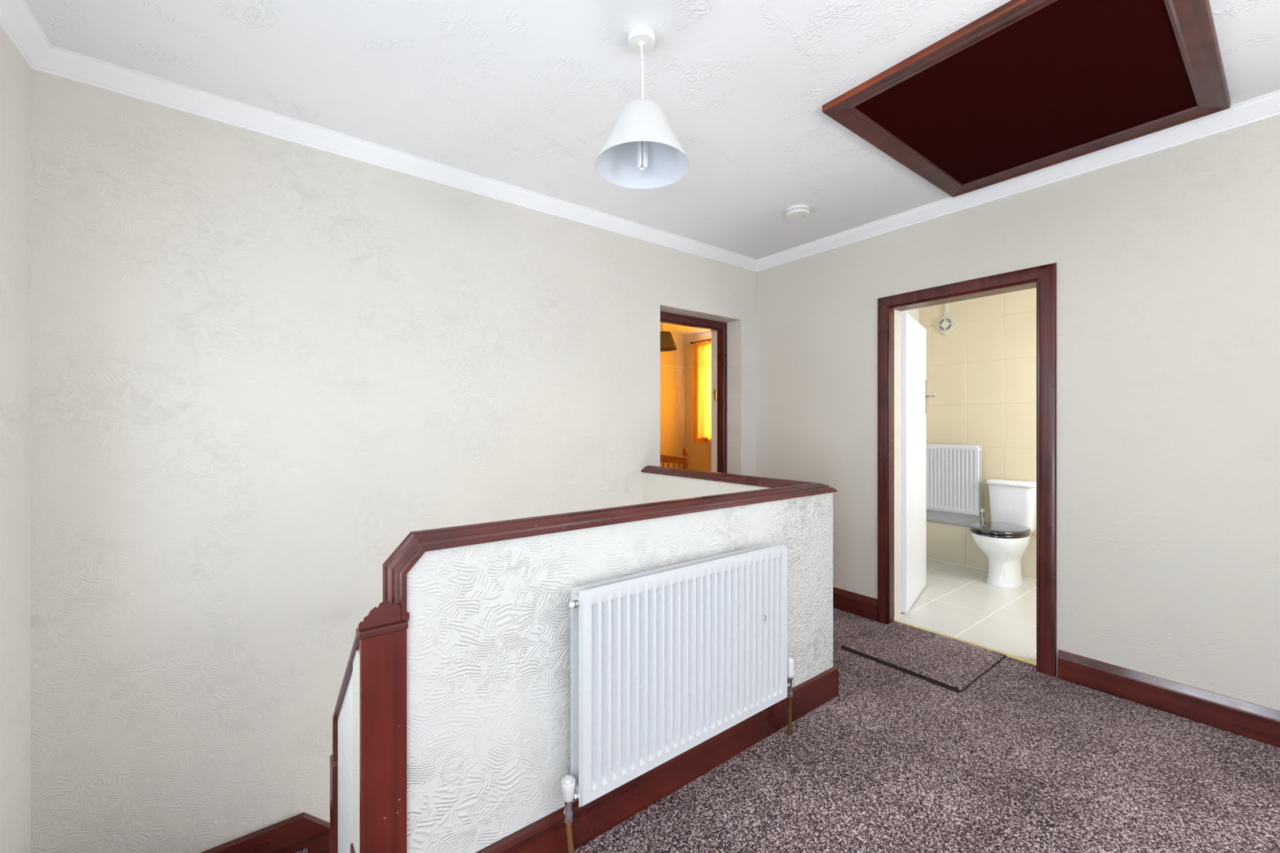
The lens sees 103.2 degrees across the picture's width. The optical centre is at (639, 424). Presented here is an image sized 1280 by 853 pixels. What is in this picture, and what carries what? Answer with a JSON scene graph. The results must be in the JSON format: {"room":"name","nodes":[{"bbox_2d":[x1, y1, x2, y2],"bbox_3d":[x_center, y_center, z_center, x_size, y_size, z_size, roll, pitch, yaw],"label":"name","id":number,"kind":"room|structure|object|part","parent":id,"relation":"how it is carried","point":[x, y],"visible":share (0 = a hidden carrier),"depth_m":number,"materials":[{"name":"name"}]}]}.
{"room":"stair landing","nodes":[
{"label":"stair landing","id":0,"kind":"room"},
{"bbox_2d":[0,26,31,852],"bbox_3d":[-1.108,1.363,0.189,0.200,5.254,3.563,0,0,-35],"label":"wall","id":1,"kind":"structure","parent":0,"point":[15,72],"depth_m":1.60,"materials":[{"name":"beige paint"}]},
{"bbox_2d":[0,0,52,68],"bbox_3d":[-1.002,-1.230,0.268,0.064,0.071,3.554,0,0,-35],"label":"trim","id":2,"kind":"structure","parent":1,"relation":"attached to","point":[18,22],"depth_m":1.58,"materials":[{"name":"white paint"}]},
{"bbox_2d":[31,69,755,852],"bbox_3d":[0.119,1.363,3.536,6.700,5.255,0.260,0,0,-38],"label":"wall","id":3,"kind":"structure","parent":0,"point":[261,364],"depth_m":2.08,"materials":[{"name":"beige paint"}]},
{"bbox_2d":[200,812,329,852],"bbox_3d":[-0.978,2.623,2.515,2.682,1.921,0.020,0,0,-38],"label":"baseboard","id":4,"kind":"structure","parent":3,"relation":"attached to","point":[302,831],"depth_m":2.12,"materials":[{"name":"brown wood"}]},
{"bbox_2d":[31,44,757,271],"bbox_3d":[-0.548,-1.230,2.818,3.733,0.071,0.064,0,0,-38],"label":"trim","id":5,"kind":"structure","parent":3,"relation":"attached to","point":[58,61],"depth_m":2.21,"materials":[{"name":"white paint"}]},
{"bbox_2d":[671,329,711,343],"bbox_3d":[0.046,-1.215,5.271,3.500,0.099,2.580,0,0,-38],"label":"crown molding","id":6,"kind":"structure","parent":3,"relation":"attached to","point":[703,335],"depth_m":7.13,"materials":[{"name":"white paint"}]},
{"bbox_2d":[660,311,727,473],"bbox_3d":[0.327,0.222,3.793,0.805,2.036,0.130,0,0,-38],"label":"door frame","id":7,"kind":"structure","parent":3,"relation":"in","point":[718,329],"depth_m":3.98,"materials":[{"name":"brown wood"}]},
{"bbox_2d":[329,465,836,852],"bbox_3d":[-0.262,2.129,2.247,1.940,3.722,1.319,0,0,-38],"label":"wall","id":8,"kind":"structure","parent":0,"point":[451,716],"depth_m":1.36,"materials":[{"name":"white paint"}]},
{"bbox_2d":[295,848,307,852],"bbox_3d":[-0.652,2.582,1.959,2.636,2.307,1.298,0,0,-38],"label":"staircase","id":9,"kind":"structure","parent":8,"relation":"attached to","point":[304,851],"depth_m":2.14,"materials":[{"name":"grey carpet"}]},
{"bbox_3d":[-0.734,1.233,1.363,0.082,1.514,0.434,0,0,-38],"label":"stair panel","id":10,"kind":"part","parent":8,"relation":"part of","materials":[{"name":"white paint"}]},
{"bbox_2d":[475,666,839,852],"bbox_3d":[-0.220,1.176,2.283,1.842,0.128,1.313,0,0,-38],"label":"baseboard","id":11,"kind":"structure","parent":8,"relation":"attached to","point":[548,834],"depth_m":1.67,"materials":[{"name":"brown wood"}]},
{"bbox_2d":[560,542,794,852],"bbox_3d":[0.186,0.862,1.723,1.040,0.798,0.106,0,0,-38],"label":"radiator","id":12,"kind":"object","parent":8,"relation":"attached to","point":[664,661],"visible":1,"depth_m":1.59,"materials":[{"name":"white metal"}]},
{"bbox_3d":[0.167,0.761,1.720,0.918,0.597,0.017,0,0,-38],"label":"panel","id":13,"kind":"part","parent":12,"relation":"part of","materials":[{"name":"white metal"}]},
{"bbox_2d":[24,0,1279,335],"bbox_3d":[0.403,-1.325,3.167,6.700,0.120,6.670,0,0,-38],"label":"ceiling","id":14,"kind":"structure","parent":0,"point":[525,94],"depth_m":1.82,"materials":[{"name":"white paint"}]},
{"bbox_2d":[594,24,689,189],"bbox_3d":[0.007,-1.049,1.652,0.309,0.431,0.309,0,0,-38],"label":"pendant light","id":15,"kind":"object","parent":14,"relation":"hanging from","point":[642,150],"visible":1,"depth_m":1.65,"materials":[{"name":"white plastic"}]},
{"bbox_3d":[0.007,-0.928,1.652,0.309,0.182,0.309,0,0,-38],"label":"lamp shade","id":16,"kind":"part","parent":15,"relation":"part of","materials":[{"name":"white plastic"}]},
{"bbox_3d":[0.007,-0.878,1.652,0.035,0.088,0.036,0,0,-38],"label":"bulb","id":17,"kind":"part","parent":15,"relation":"part of","materials":[{"name":"white glass"}]},
{"bbox_2d":[660,322,676,351],"bbox_3d":[0.229,-1.016,5.200,0.300,0.497,0.300,0,0,-38],"label":"pendant light","id":18,"kind":"object","parent":14,"relation":"hanging from","point":[667,342],"visible":0.6,"depth_m":5.11,"materials":[{"name":"brown fabric"}]},
{"bbox_3d":[0.229,-0.853,5.200,0.300,0.170,0.300,0,0,-38],"label":"lamp shade","id":19,"kind":"part","parent":18,"relation":"part of","materials":[{"name":"beige fabric"}]},
{"bbox_2d":[786,204,809,219],"bbox_3d":[0.928,-1.244,2.985,0.134,0.042,0.134,0,0,-38],"label":"smoke detector","id":20,"kind":"object","parent":14,"relation":"attached to","point":[798,211],"visible":1,"depth_m":2.95,"materials":[{"name":"white plastic"}]},
{"bbox_3d":[0.928,-1.257,2.985,0.134,0.016,0.134,0,0,-38],"label":"plate","id":21,"kind":"part","parent":20,"relation":"part of","materials":[{"name":"white plastic"}]},
{"bbox_2d":[822,0,1231,197],"bbox_3d":[1.514,-1.250,1.997,1.236,0.031,0.990,0,0,-38],"label":"hatch","id":22,"kind":"object","parent":14,"relation":"attached to","point":[1024,86],"visible":1,"depth_m":1.90,"materials":[{"name":"brown wood"}]},
{"bbox_3d":[1.238,-1.250,2.357,1.236,0.031,0.082,0,0,-38],"label":"frame rail","id":23,"kind":"part","parent":22,"relation":"part of","materials":[{"name":"brown wood"}]},
{"bbox_3d":[1.057,-1.250,1.645,0.082,0.031,0.990,0,0,-38],"label":"frame rail","id":24,"kind":"part","parent":22,"relation":"part of","materials":[{"name":"brown wood"}]},
{"bbox_3d":[1.972,-1.250,2.349,0.082,0.031,0.990,0,0,-38],"label":"frame rail","id":25,"kind":"part","parent":22,"relation":"part of","materials":[{"name":"brown wood"}]},
{"bbox_3d":[1.791,-1.250,1.637,1.236,0.031,0.082,0,0,-38],"label":"frame rail","id":26,"kind":"part","parent":22,"relation":"part of","materials":[{"name":"brown wood"}]},
{"bbox_2d":[660,342,684,468],"bbox_3d":[-0.551,0.138,6.540,4.100,2.805,0.160,0,0,-38],"label":"wall","id":27,"kind":"structure","parent":0,"point":[672,380],"depth_m":7.22,"materials":[{"name":"orange paint"}]},
{"bbox_2d":[660,364,693,368],"bbox_3d":[0.046,-0.821,5.271,3.500,0.042,2.580,0,0,-38],"label":"rail","id":28,"kind":"object","parent":27,"relation":"attached to","point":[661,365],"visible":0.19,"depth_m":7.22,"materials":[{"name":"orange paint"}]},
{"bbox_2d":[642,472,768,503],"bbox_3d":[0.420,2.150,2.849,0.100,3.681,1.195,0,0,-38],"label":"wall","id":29,"kind":"structure","parent":0,"point":[655,487],"depth_m":3.00,"materials":[{"name":"beige paint"}]},
{"bbox_2d":[684,288,1036,535],"bbox_3d":[2.445,0.138,5.186,0.200,2.805,5.640,0,0,-38],"label":"wall","id":30,"kind":"structure","parent":0,"point":[981,375],"depth_m":4.39,"materials":[{"name":"beige tile"}]},
{"bbox_2d":[690,338,711,344],"bbox_3d":[1.235,-1.145,6.523,0.087,0.070,1.636,0,0,-38],"label":"pole","id":31,"kind":"object","parent":30,"relation":"attached to","point":[709,340],"visible":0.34,"depth_m":6.99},
{"bbox_2d":[693,341,711,442],"bbox_3d":[1.190,-0.440,6.529,0.065,1.359,1.470,0,0,-38],"label":"curtain","id":32,"kind":"object","parent":31,"relation":"hanging from","point":[702,351],"visible":0.28,"depth_m":6.96,"materials":[{"name":"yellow fabric"}]},
{"bbox_2d":[933,302,958,335],"bbox_3d":[2.775,-1.035,4.607,0.037,0.460,0.203,0,0,-38],"label":"fan","id":33,"kind":"object","parent":30,"relation":"attached to","point":[946,323],"visible":0.97,"depth_m":4.60,"materials":[{"name":"white plastic"}]},
{"bbox_2d":[937,317,952,331],"bbox_3d":[2.765,-0.906,4.599,0.011,0.120,0.120,0,0,-38],"label":"grille","id":34,"kind":"object","parent":33,"relation":"attached to","point":[944,324],"depth_m":4.59,"materials":[{"name":"beige plastic"}]},
{"bbox_2d":[926,444,985,521],"bbox_3d":[2.775,0.540,4.509,0.154,0.720,0.537,0,0,-38],"label":"radiator","id":35,"kind":"object","parent":30,"relation":"attached to","point":[953,472],"visible":0.88,"depth_m":4.42,"materials":[{"name":"white metal"}]},
{"bbox_3d":[2.753,0.477,4.516,0.017,0.594,0.498,0,0,-38],"label":"panel","id":36,"kind":"part","parent":35,"relation":"part of","materials":[{"name":"white metal"}]},
{"bbox_2d":[926,520,1036,581],"bbox_3d":[3.339,1.067,3.830,0.091,0.345,2.400,0,0,-38],"label":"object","id":37,"kind":"structure","parent":30,"relation":"attached to","point":[947,543],"depth_m":4.46,"materials":[{"name":"tile"}]},
{"bbox_2d":[900,308,919,323],"bbox_3d":[1.850,-0.012,4.451,1.700,2.504,0.400,0,0,-38],"label":"wall","id":38,"kind":"structure","parent":0,"point":[914,313],"depth_m":4.75,"materials":[{"name":"white paint"}]},
{"bbox_2d":[573,559,1279,852],"bbox_3d":[1.037,1.365,2.002,5.985,0.250,3.810,0,0,-38],"label":"floor","id":39,"kind":"structure","parent":0,"point":[1023,759],"depth_m":1.80,"materials":[{"name":"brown carpet"}]},
{"bbox_2d":[840,621,1006,693],"bbox_3d":[1.531,1.232,2.757,0.611,0.017,0.595,0,0,-38],"label":"mat","id":40,"kind":"object","parent":39,"relation":"on","point":[951,664],"visible":1,"depth_m":2.71,"materials":[{"name":"carpet"}]},
{"bbox_2d":[895,620,1036,665],"bbox_3d":[1.838,1.238,2.901,0.041,0.007,0.741,0,0,-38],"label":"threshold strip","id":41,"kind":"object","parent":39,"relation":"on","point":[1012,656],"visible":0.59,"depth_m":2.82,"materials":[{"name":"gold metal"}]},
{"bbox_2d":[968,478,1036,587],"bbox_3d":[2.875,0.844,3.949,0.668,0.793,0.455,0,0,-38],"label":"toilet","id":42,"kind":"object","parent":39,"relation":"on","point":[1004,540],"visible":0.91,"depth_m":3.93,"materials":[{"name":"white ceramic"}]},
{"bbox_3d":[2.764,0.828,3.914,0.446,0.021,0.372,0,0,-38],"label":"seat","id":43,"kind":"part","parent":42,"relation":"part of","materials":[{"name":"black plastic"}]},
{"bbox_3d":[2.769,0.801,3.918,0.463,0.028,0.374,0,0,-38],"label":"seat lid","id":44,"kind":"part","parent":42,"relation":"part of","materials":[{"name":"black plastic"}]},
{"bbox_3d":[3.026,0.473,4.117,0.223,0.041,0.342,0,0,-38],"label":"cistern lid","id":45,"kind":"part","parent":42,"relation":"part of","materials":[{"name":"white ceramic"}]},
{"bbox_2d":[755,115,1279,711],"bbox_3d":[2.065,0.138,2.629,0.180,2.804,3.550,0,0,-38],"label":"wall","id":46,"kind":"structure","parent":0,"point":[1167,260],"depth_m":2.29,"materials":[{"name":"beige paint"}]},
{"bbox_2d":[832,586,877,621],"bbox_3d":[1.201,1.173,3.587,0.022,0.134,0.978,0,0,-38],"label":"baseboard","id":47,"kind":"structure","parent":46,"relation":"attached to","point":[857,604],"depth_m":3.31,"materials":[{"name":"brown wood"}]},
{"bbox_2d":[877,262,1057,676],"bbox_3d":[2.107,0.209,3.195,0.980,2.065,1.073,0,0,-38],"label":"door frame","id":48,"kind":"structure","parent":46,"relation":"in","point":[913,396],"depth_m":3.14,"materials":[{"name":"brown wood"}]},
{"bbox_3d":[2.171,-0.210,3.853,0.009,0.250,0.044,0,0,38],"label":"handle plate","id":49,"kind":"part","parent":48,"relation":"part of","materials":[{"name":"silver metal"}]},
{"bbox_3d":[2.181,-0.208,3.795,0.055,0.023,0.123,0,0,14],"label":"lever handle","id":50,"kind":"part","parent":48,"relation":"part of","materials":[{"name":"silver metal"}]},
{"bbox_2d":[756,89,1279,271],"bbox_3d":[1.969,-1.230,2.555,0.064,0.071,3.550,0,0,-38],"label":"trim","id":51,"kind":"structure","parent":46,"relation":"attached to","point":[1265,106],"depth_m":2.47,"materials":[{"name":"white paint"}]},
{"bbox_2d":[1057,649,1279,747],"bbox_3d":[2.558,1.173,1.823,0.022,0.134,1.672,0,0,-38],"label":"baseboard","id":52,"kind":"structure","parent":46,"relation":"attached to","point":[1254,722],"depth_m":2.16,"materials":[{"name":"brown wood"}]},
{"bbox_3d":[0.042,1.365,5.277,3.500,0.250,2.565,0,0,-38],"label":"floor","id":53,"kind":"structure","parent":0,"visible":0},
{"bbox_2d":[660,447,688,469],"bbox_3d":[-0.477,0.715,5.910,2.015,1.050,0.895,0,0,-38],"label":"bed","id":54,"kind":"object","parent":53,"relation":"on","point":[664,458],"visible":0.09,"depth_m":6.28,"materials":[{"name":"orange wood"}]},
{"bbox_3d":[0.296,0.439,6.504,0.032,0.093,0.800,0,0,-38],"label":"rail","id":55,"kind":"part","parent":54,"relation":"part of","materials":[{"name":"orange wood"}]},
{"bbox_3d":[0.549,0.757,6.175,0.065,0.965,0.065,0,0,-38],"label":"post","id":56,"kind":"part","parent":54,"relation":"part of","materials":[{"name":"orange wood"}]}
]}

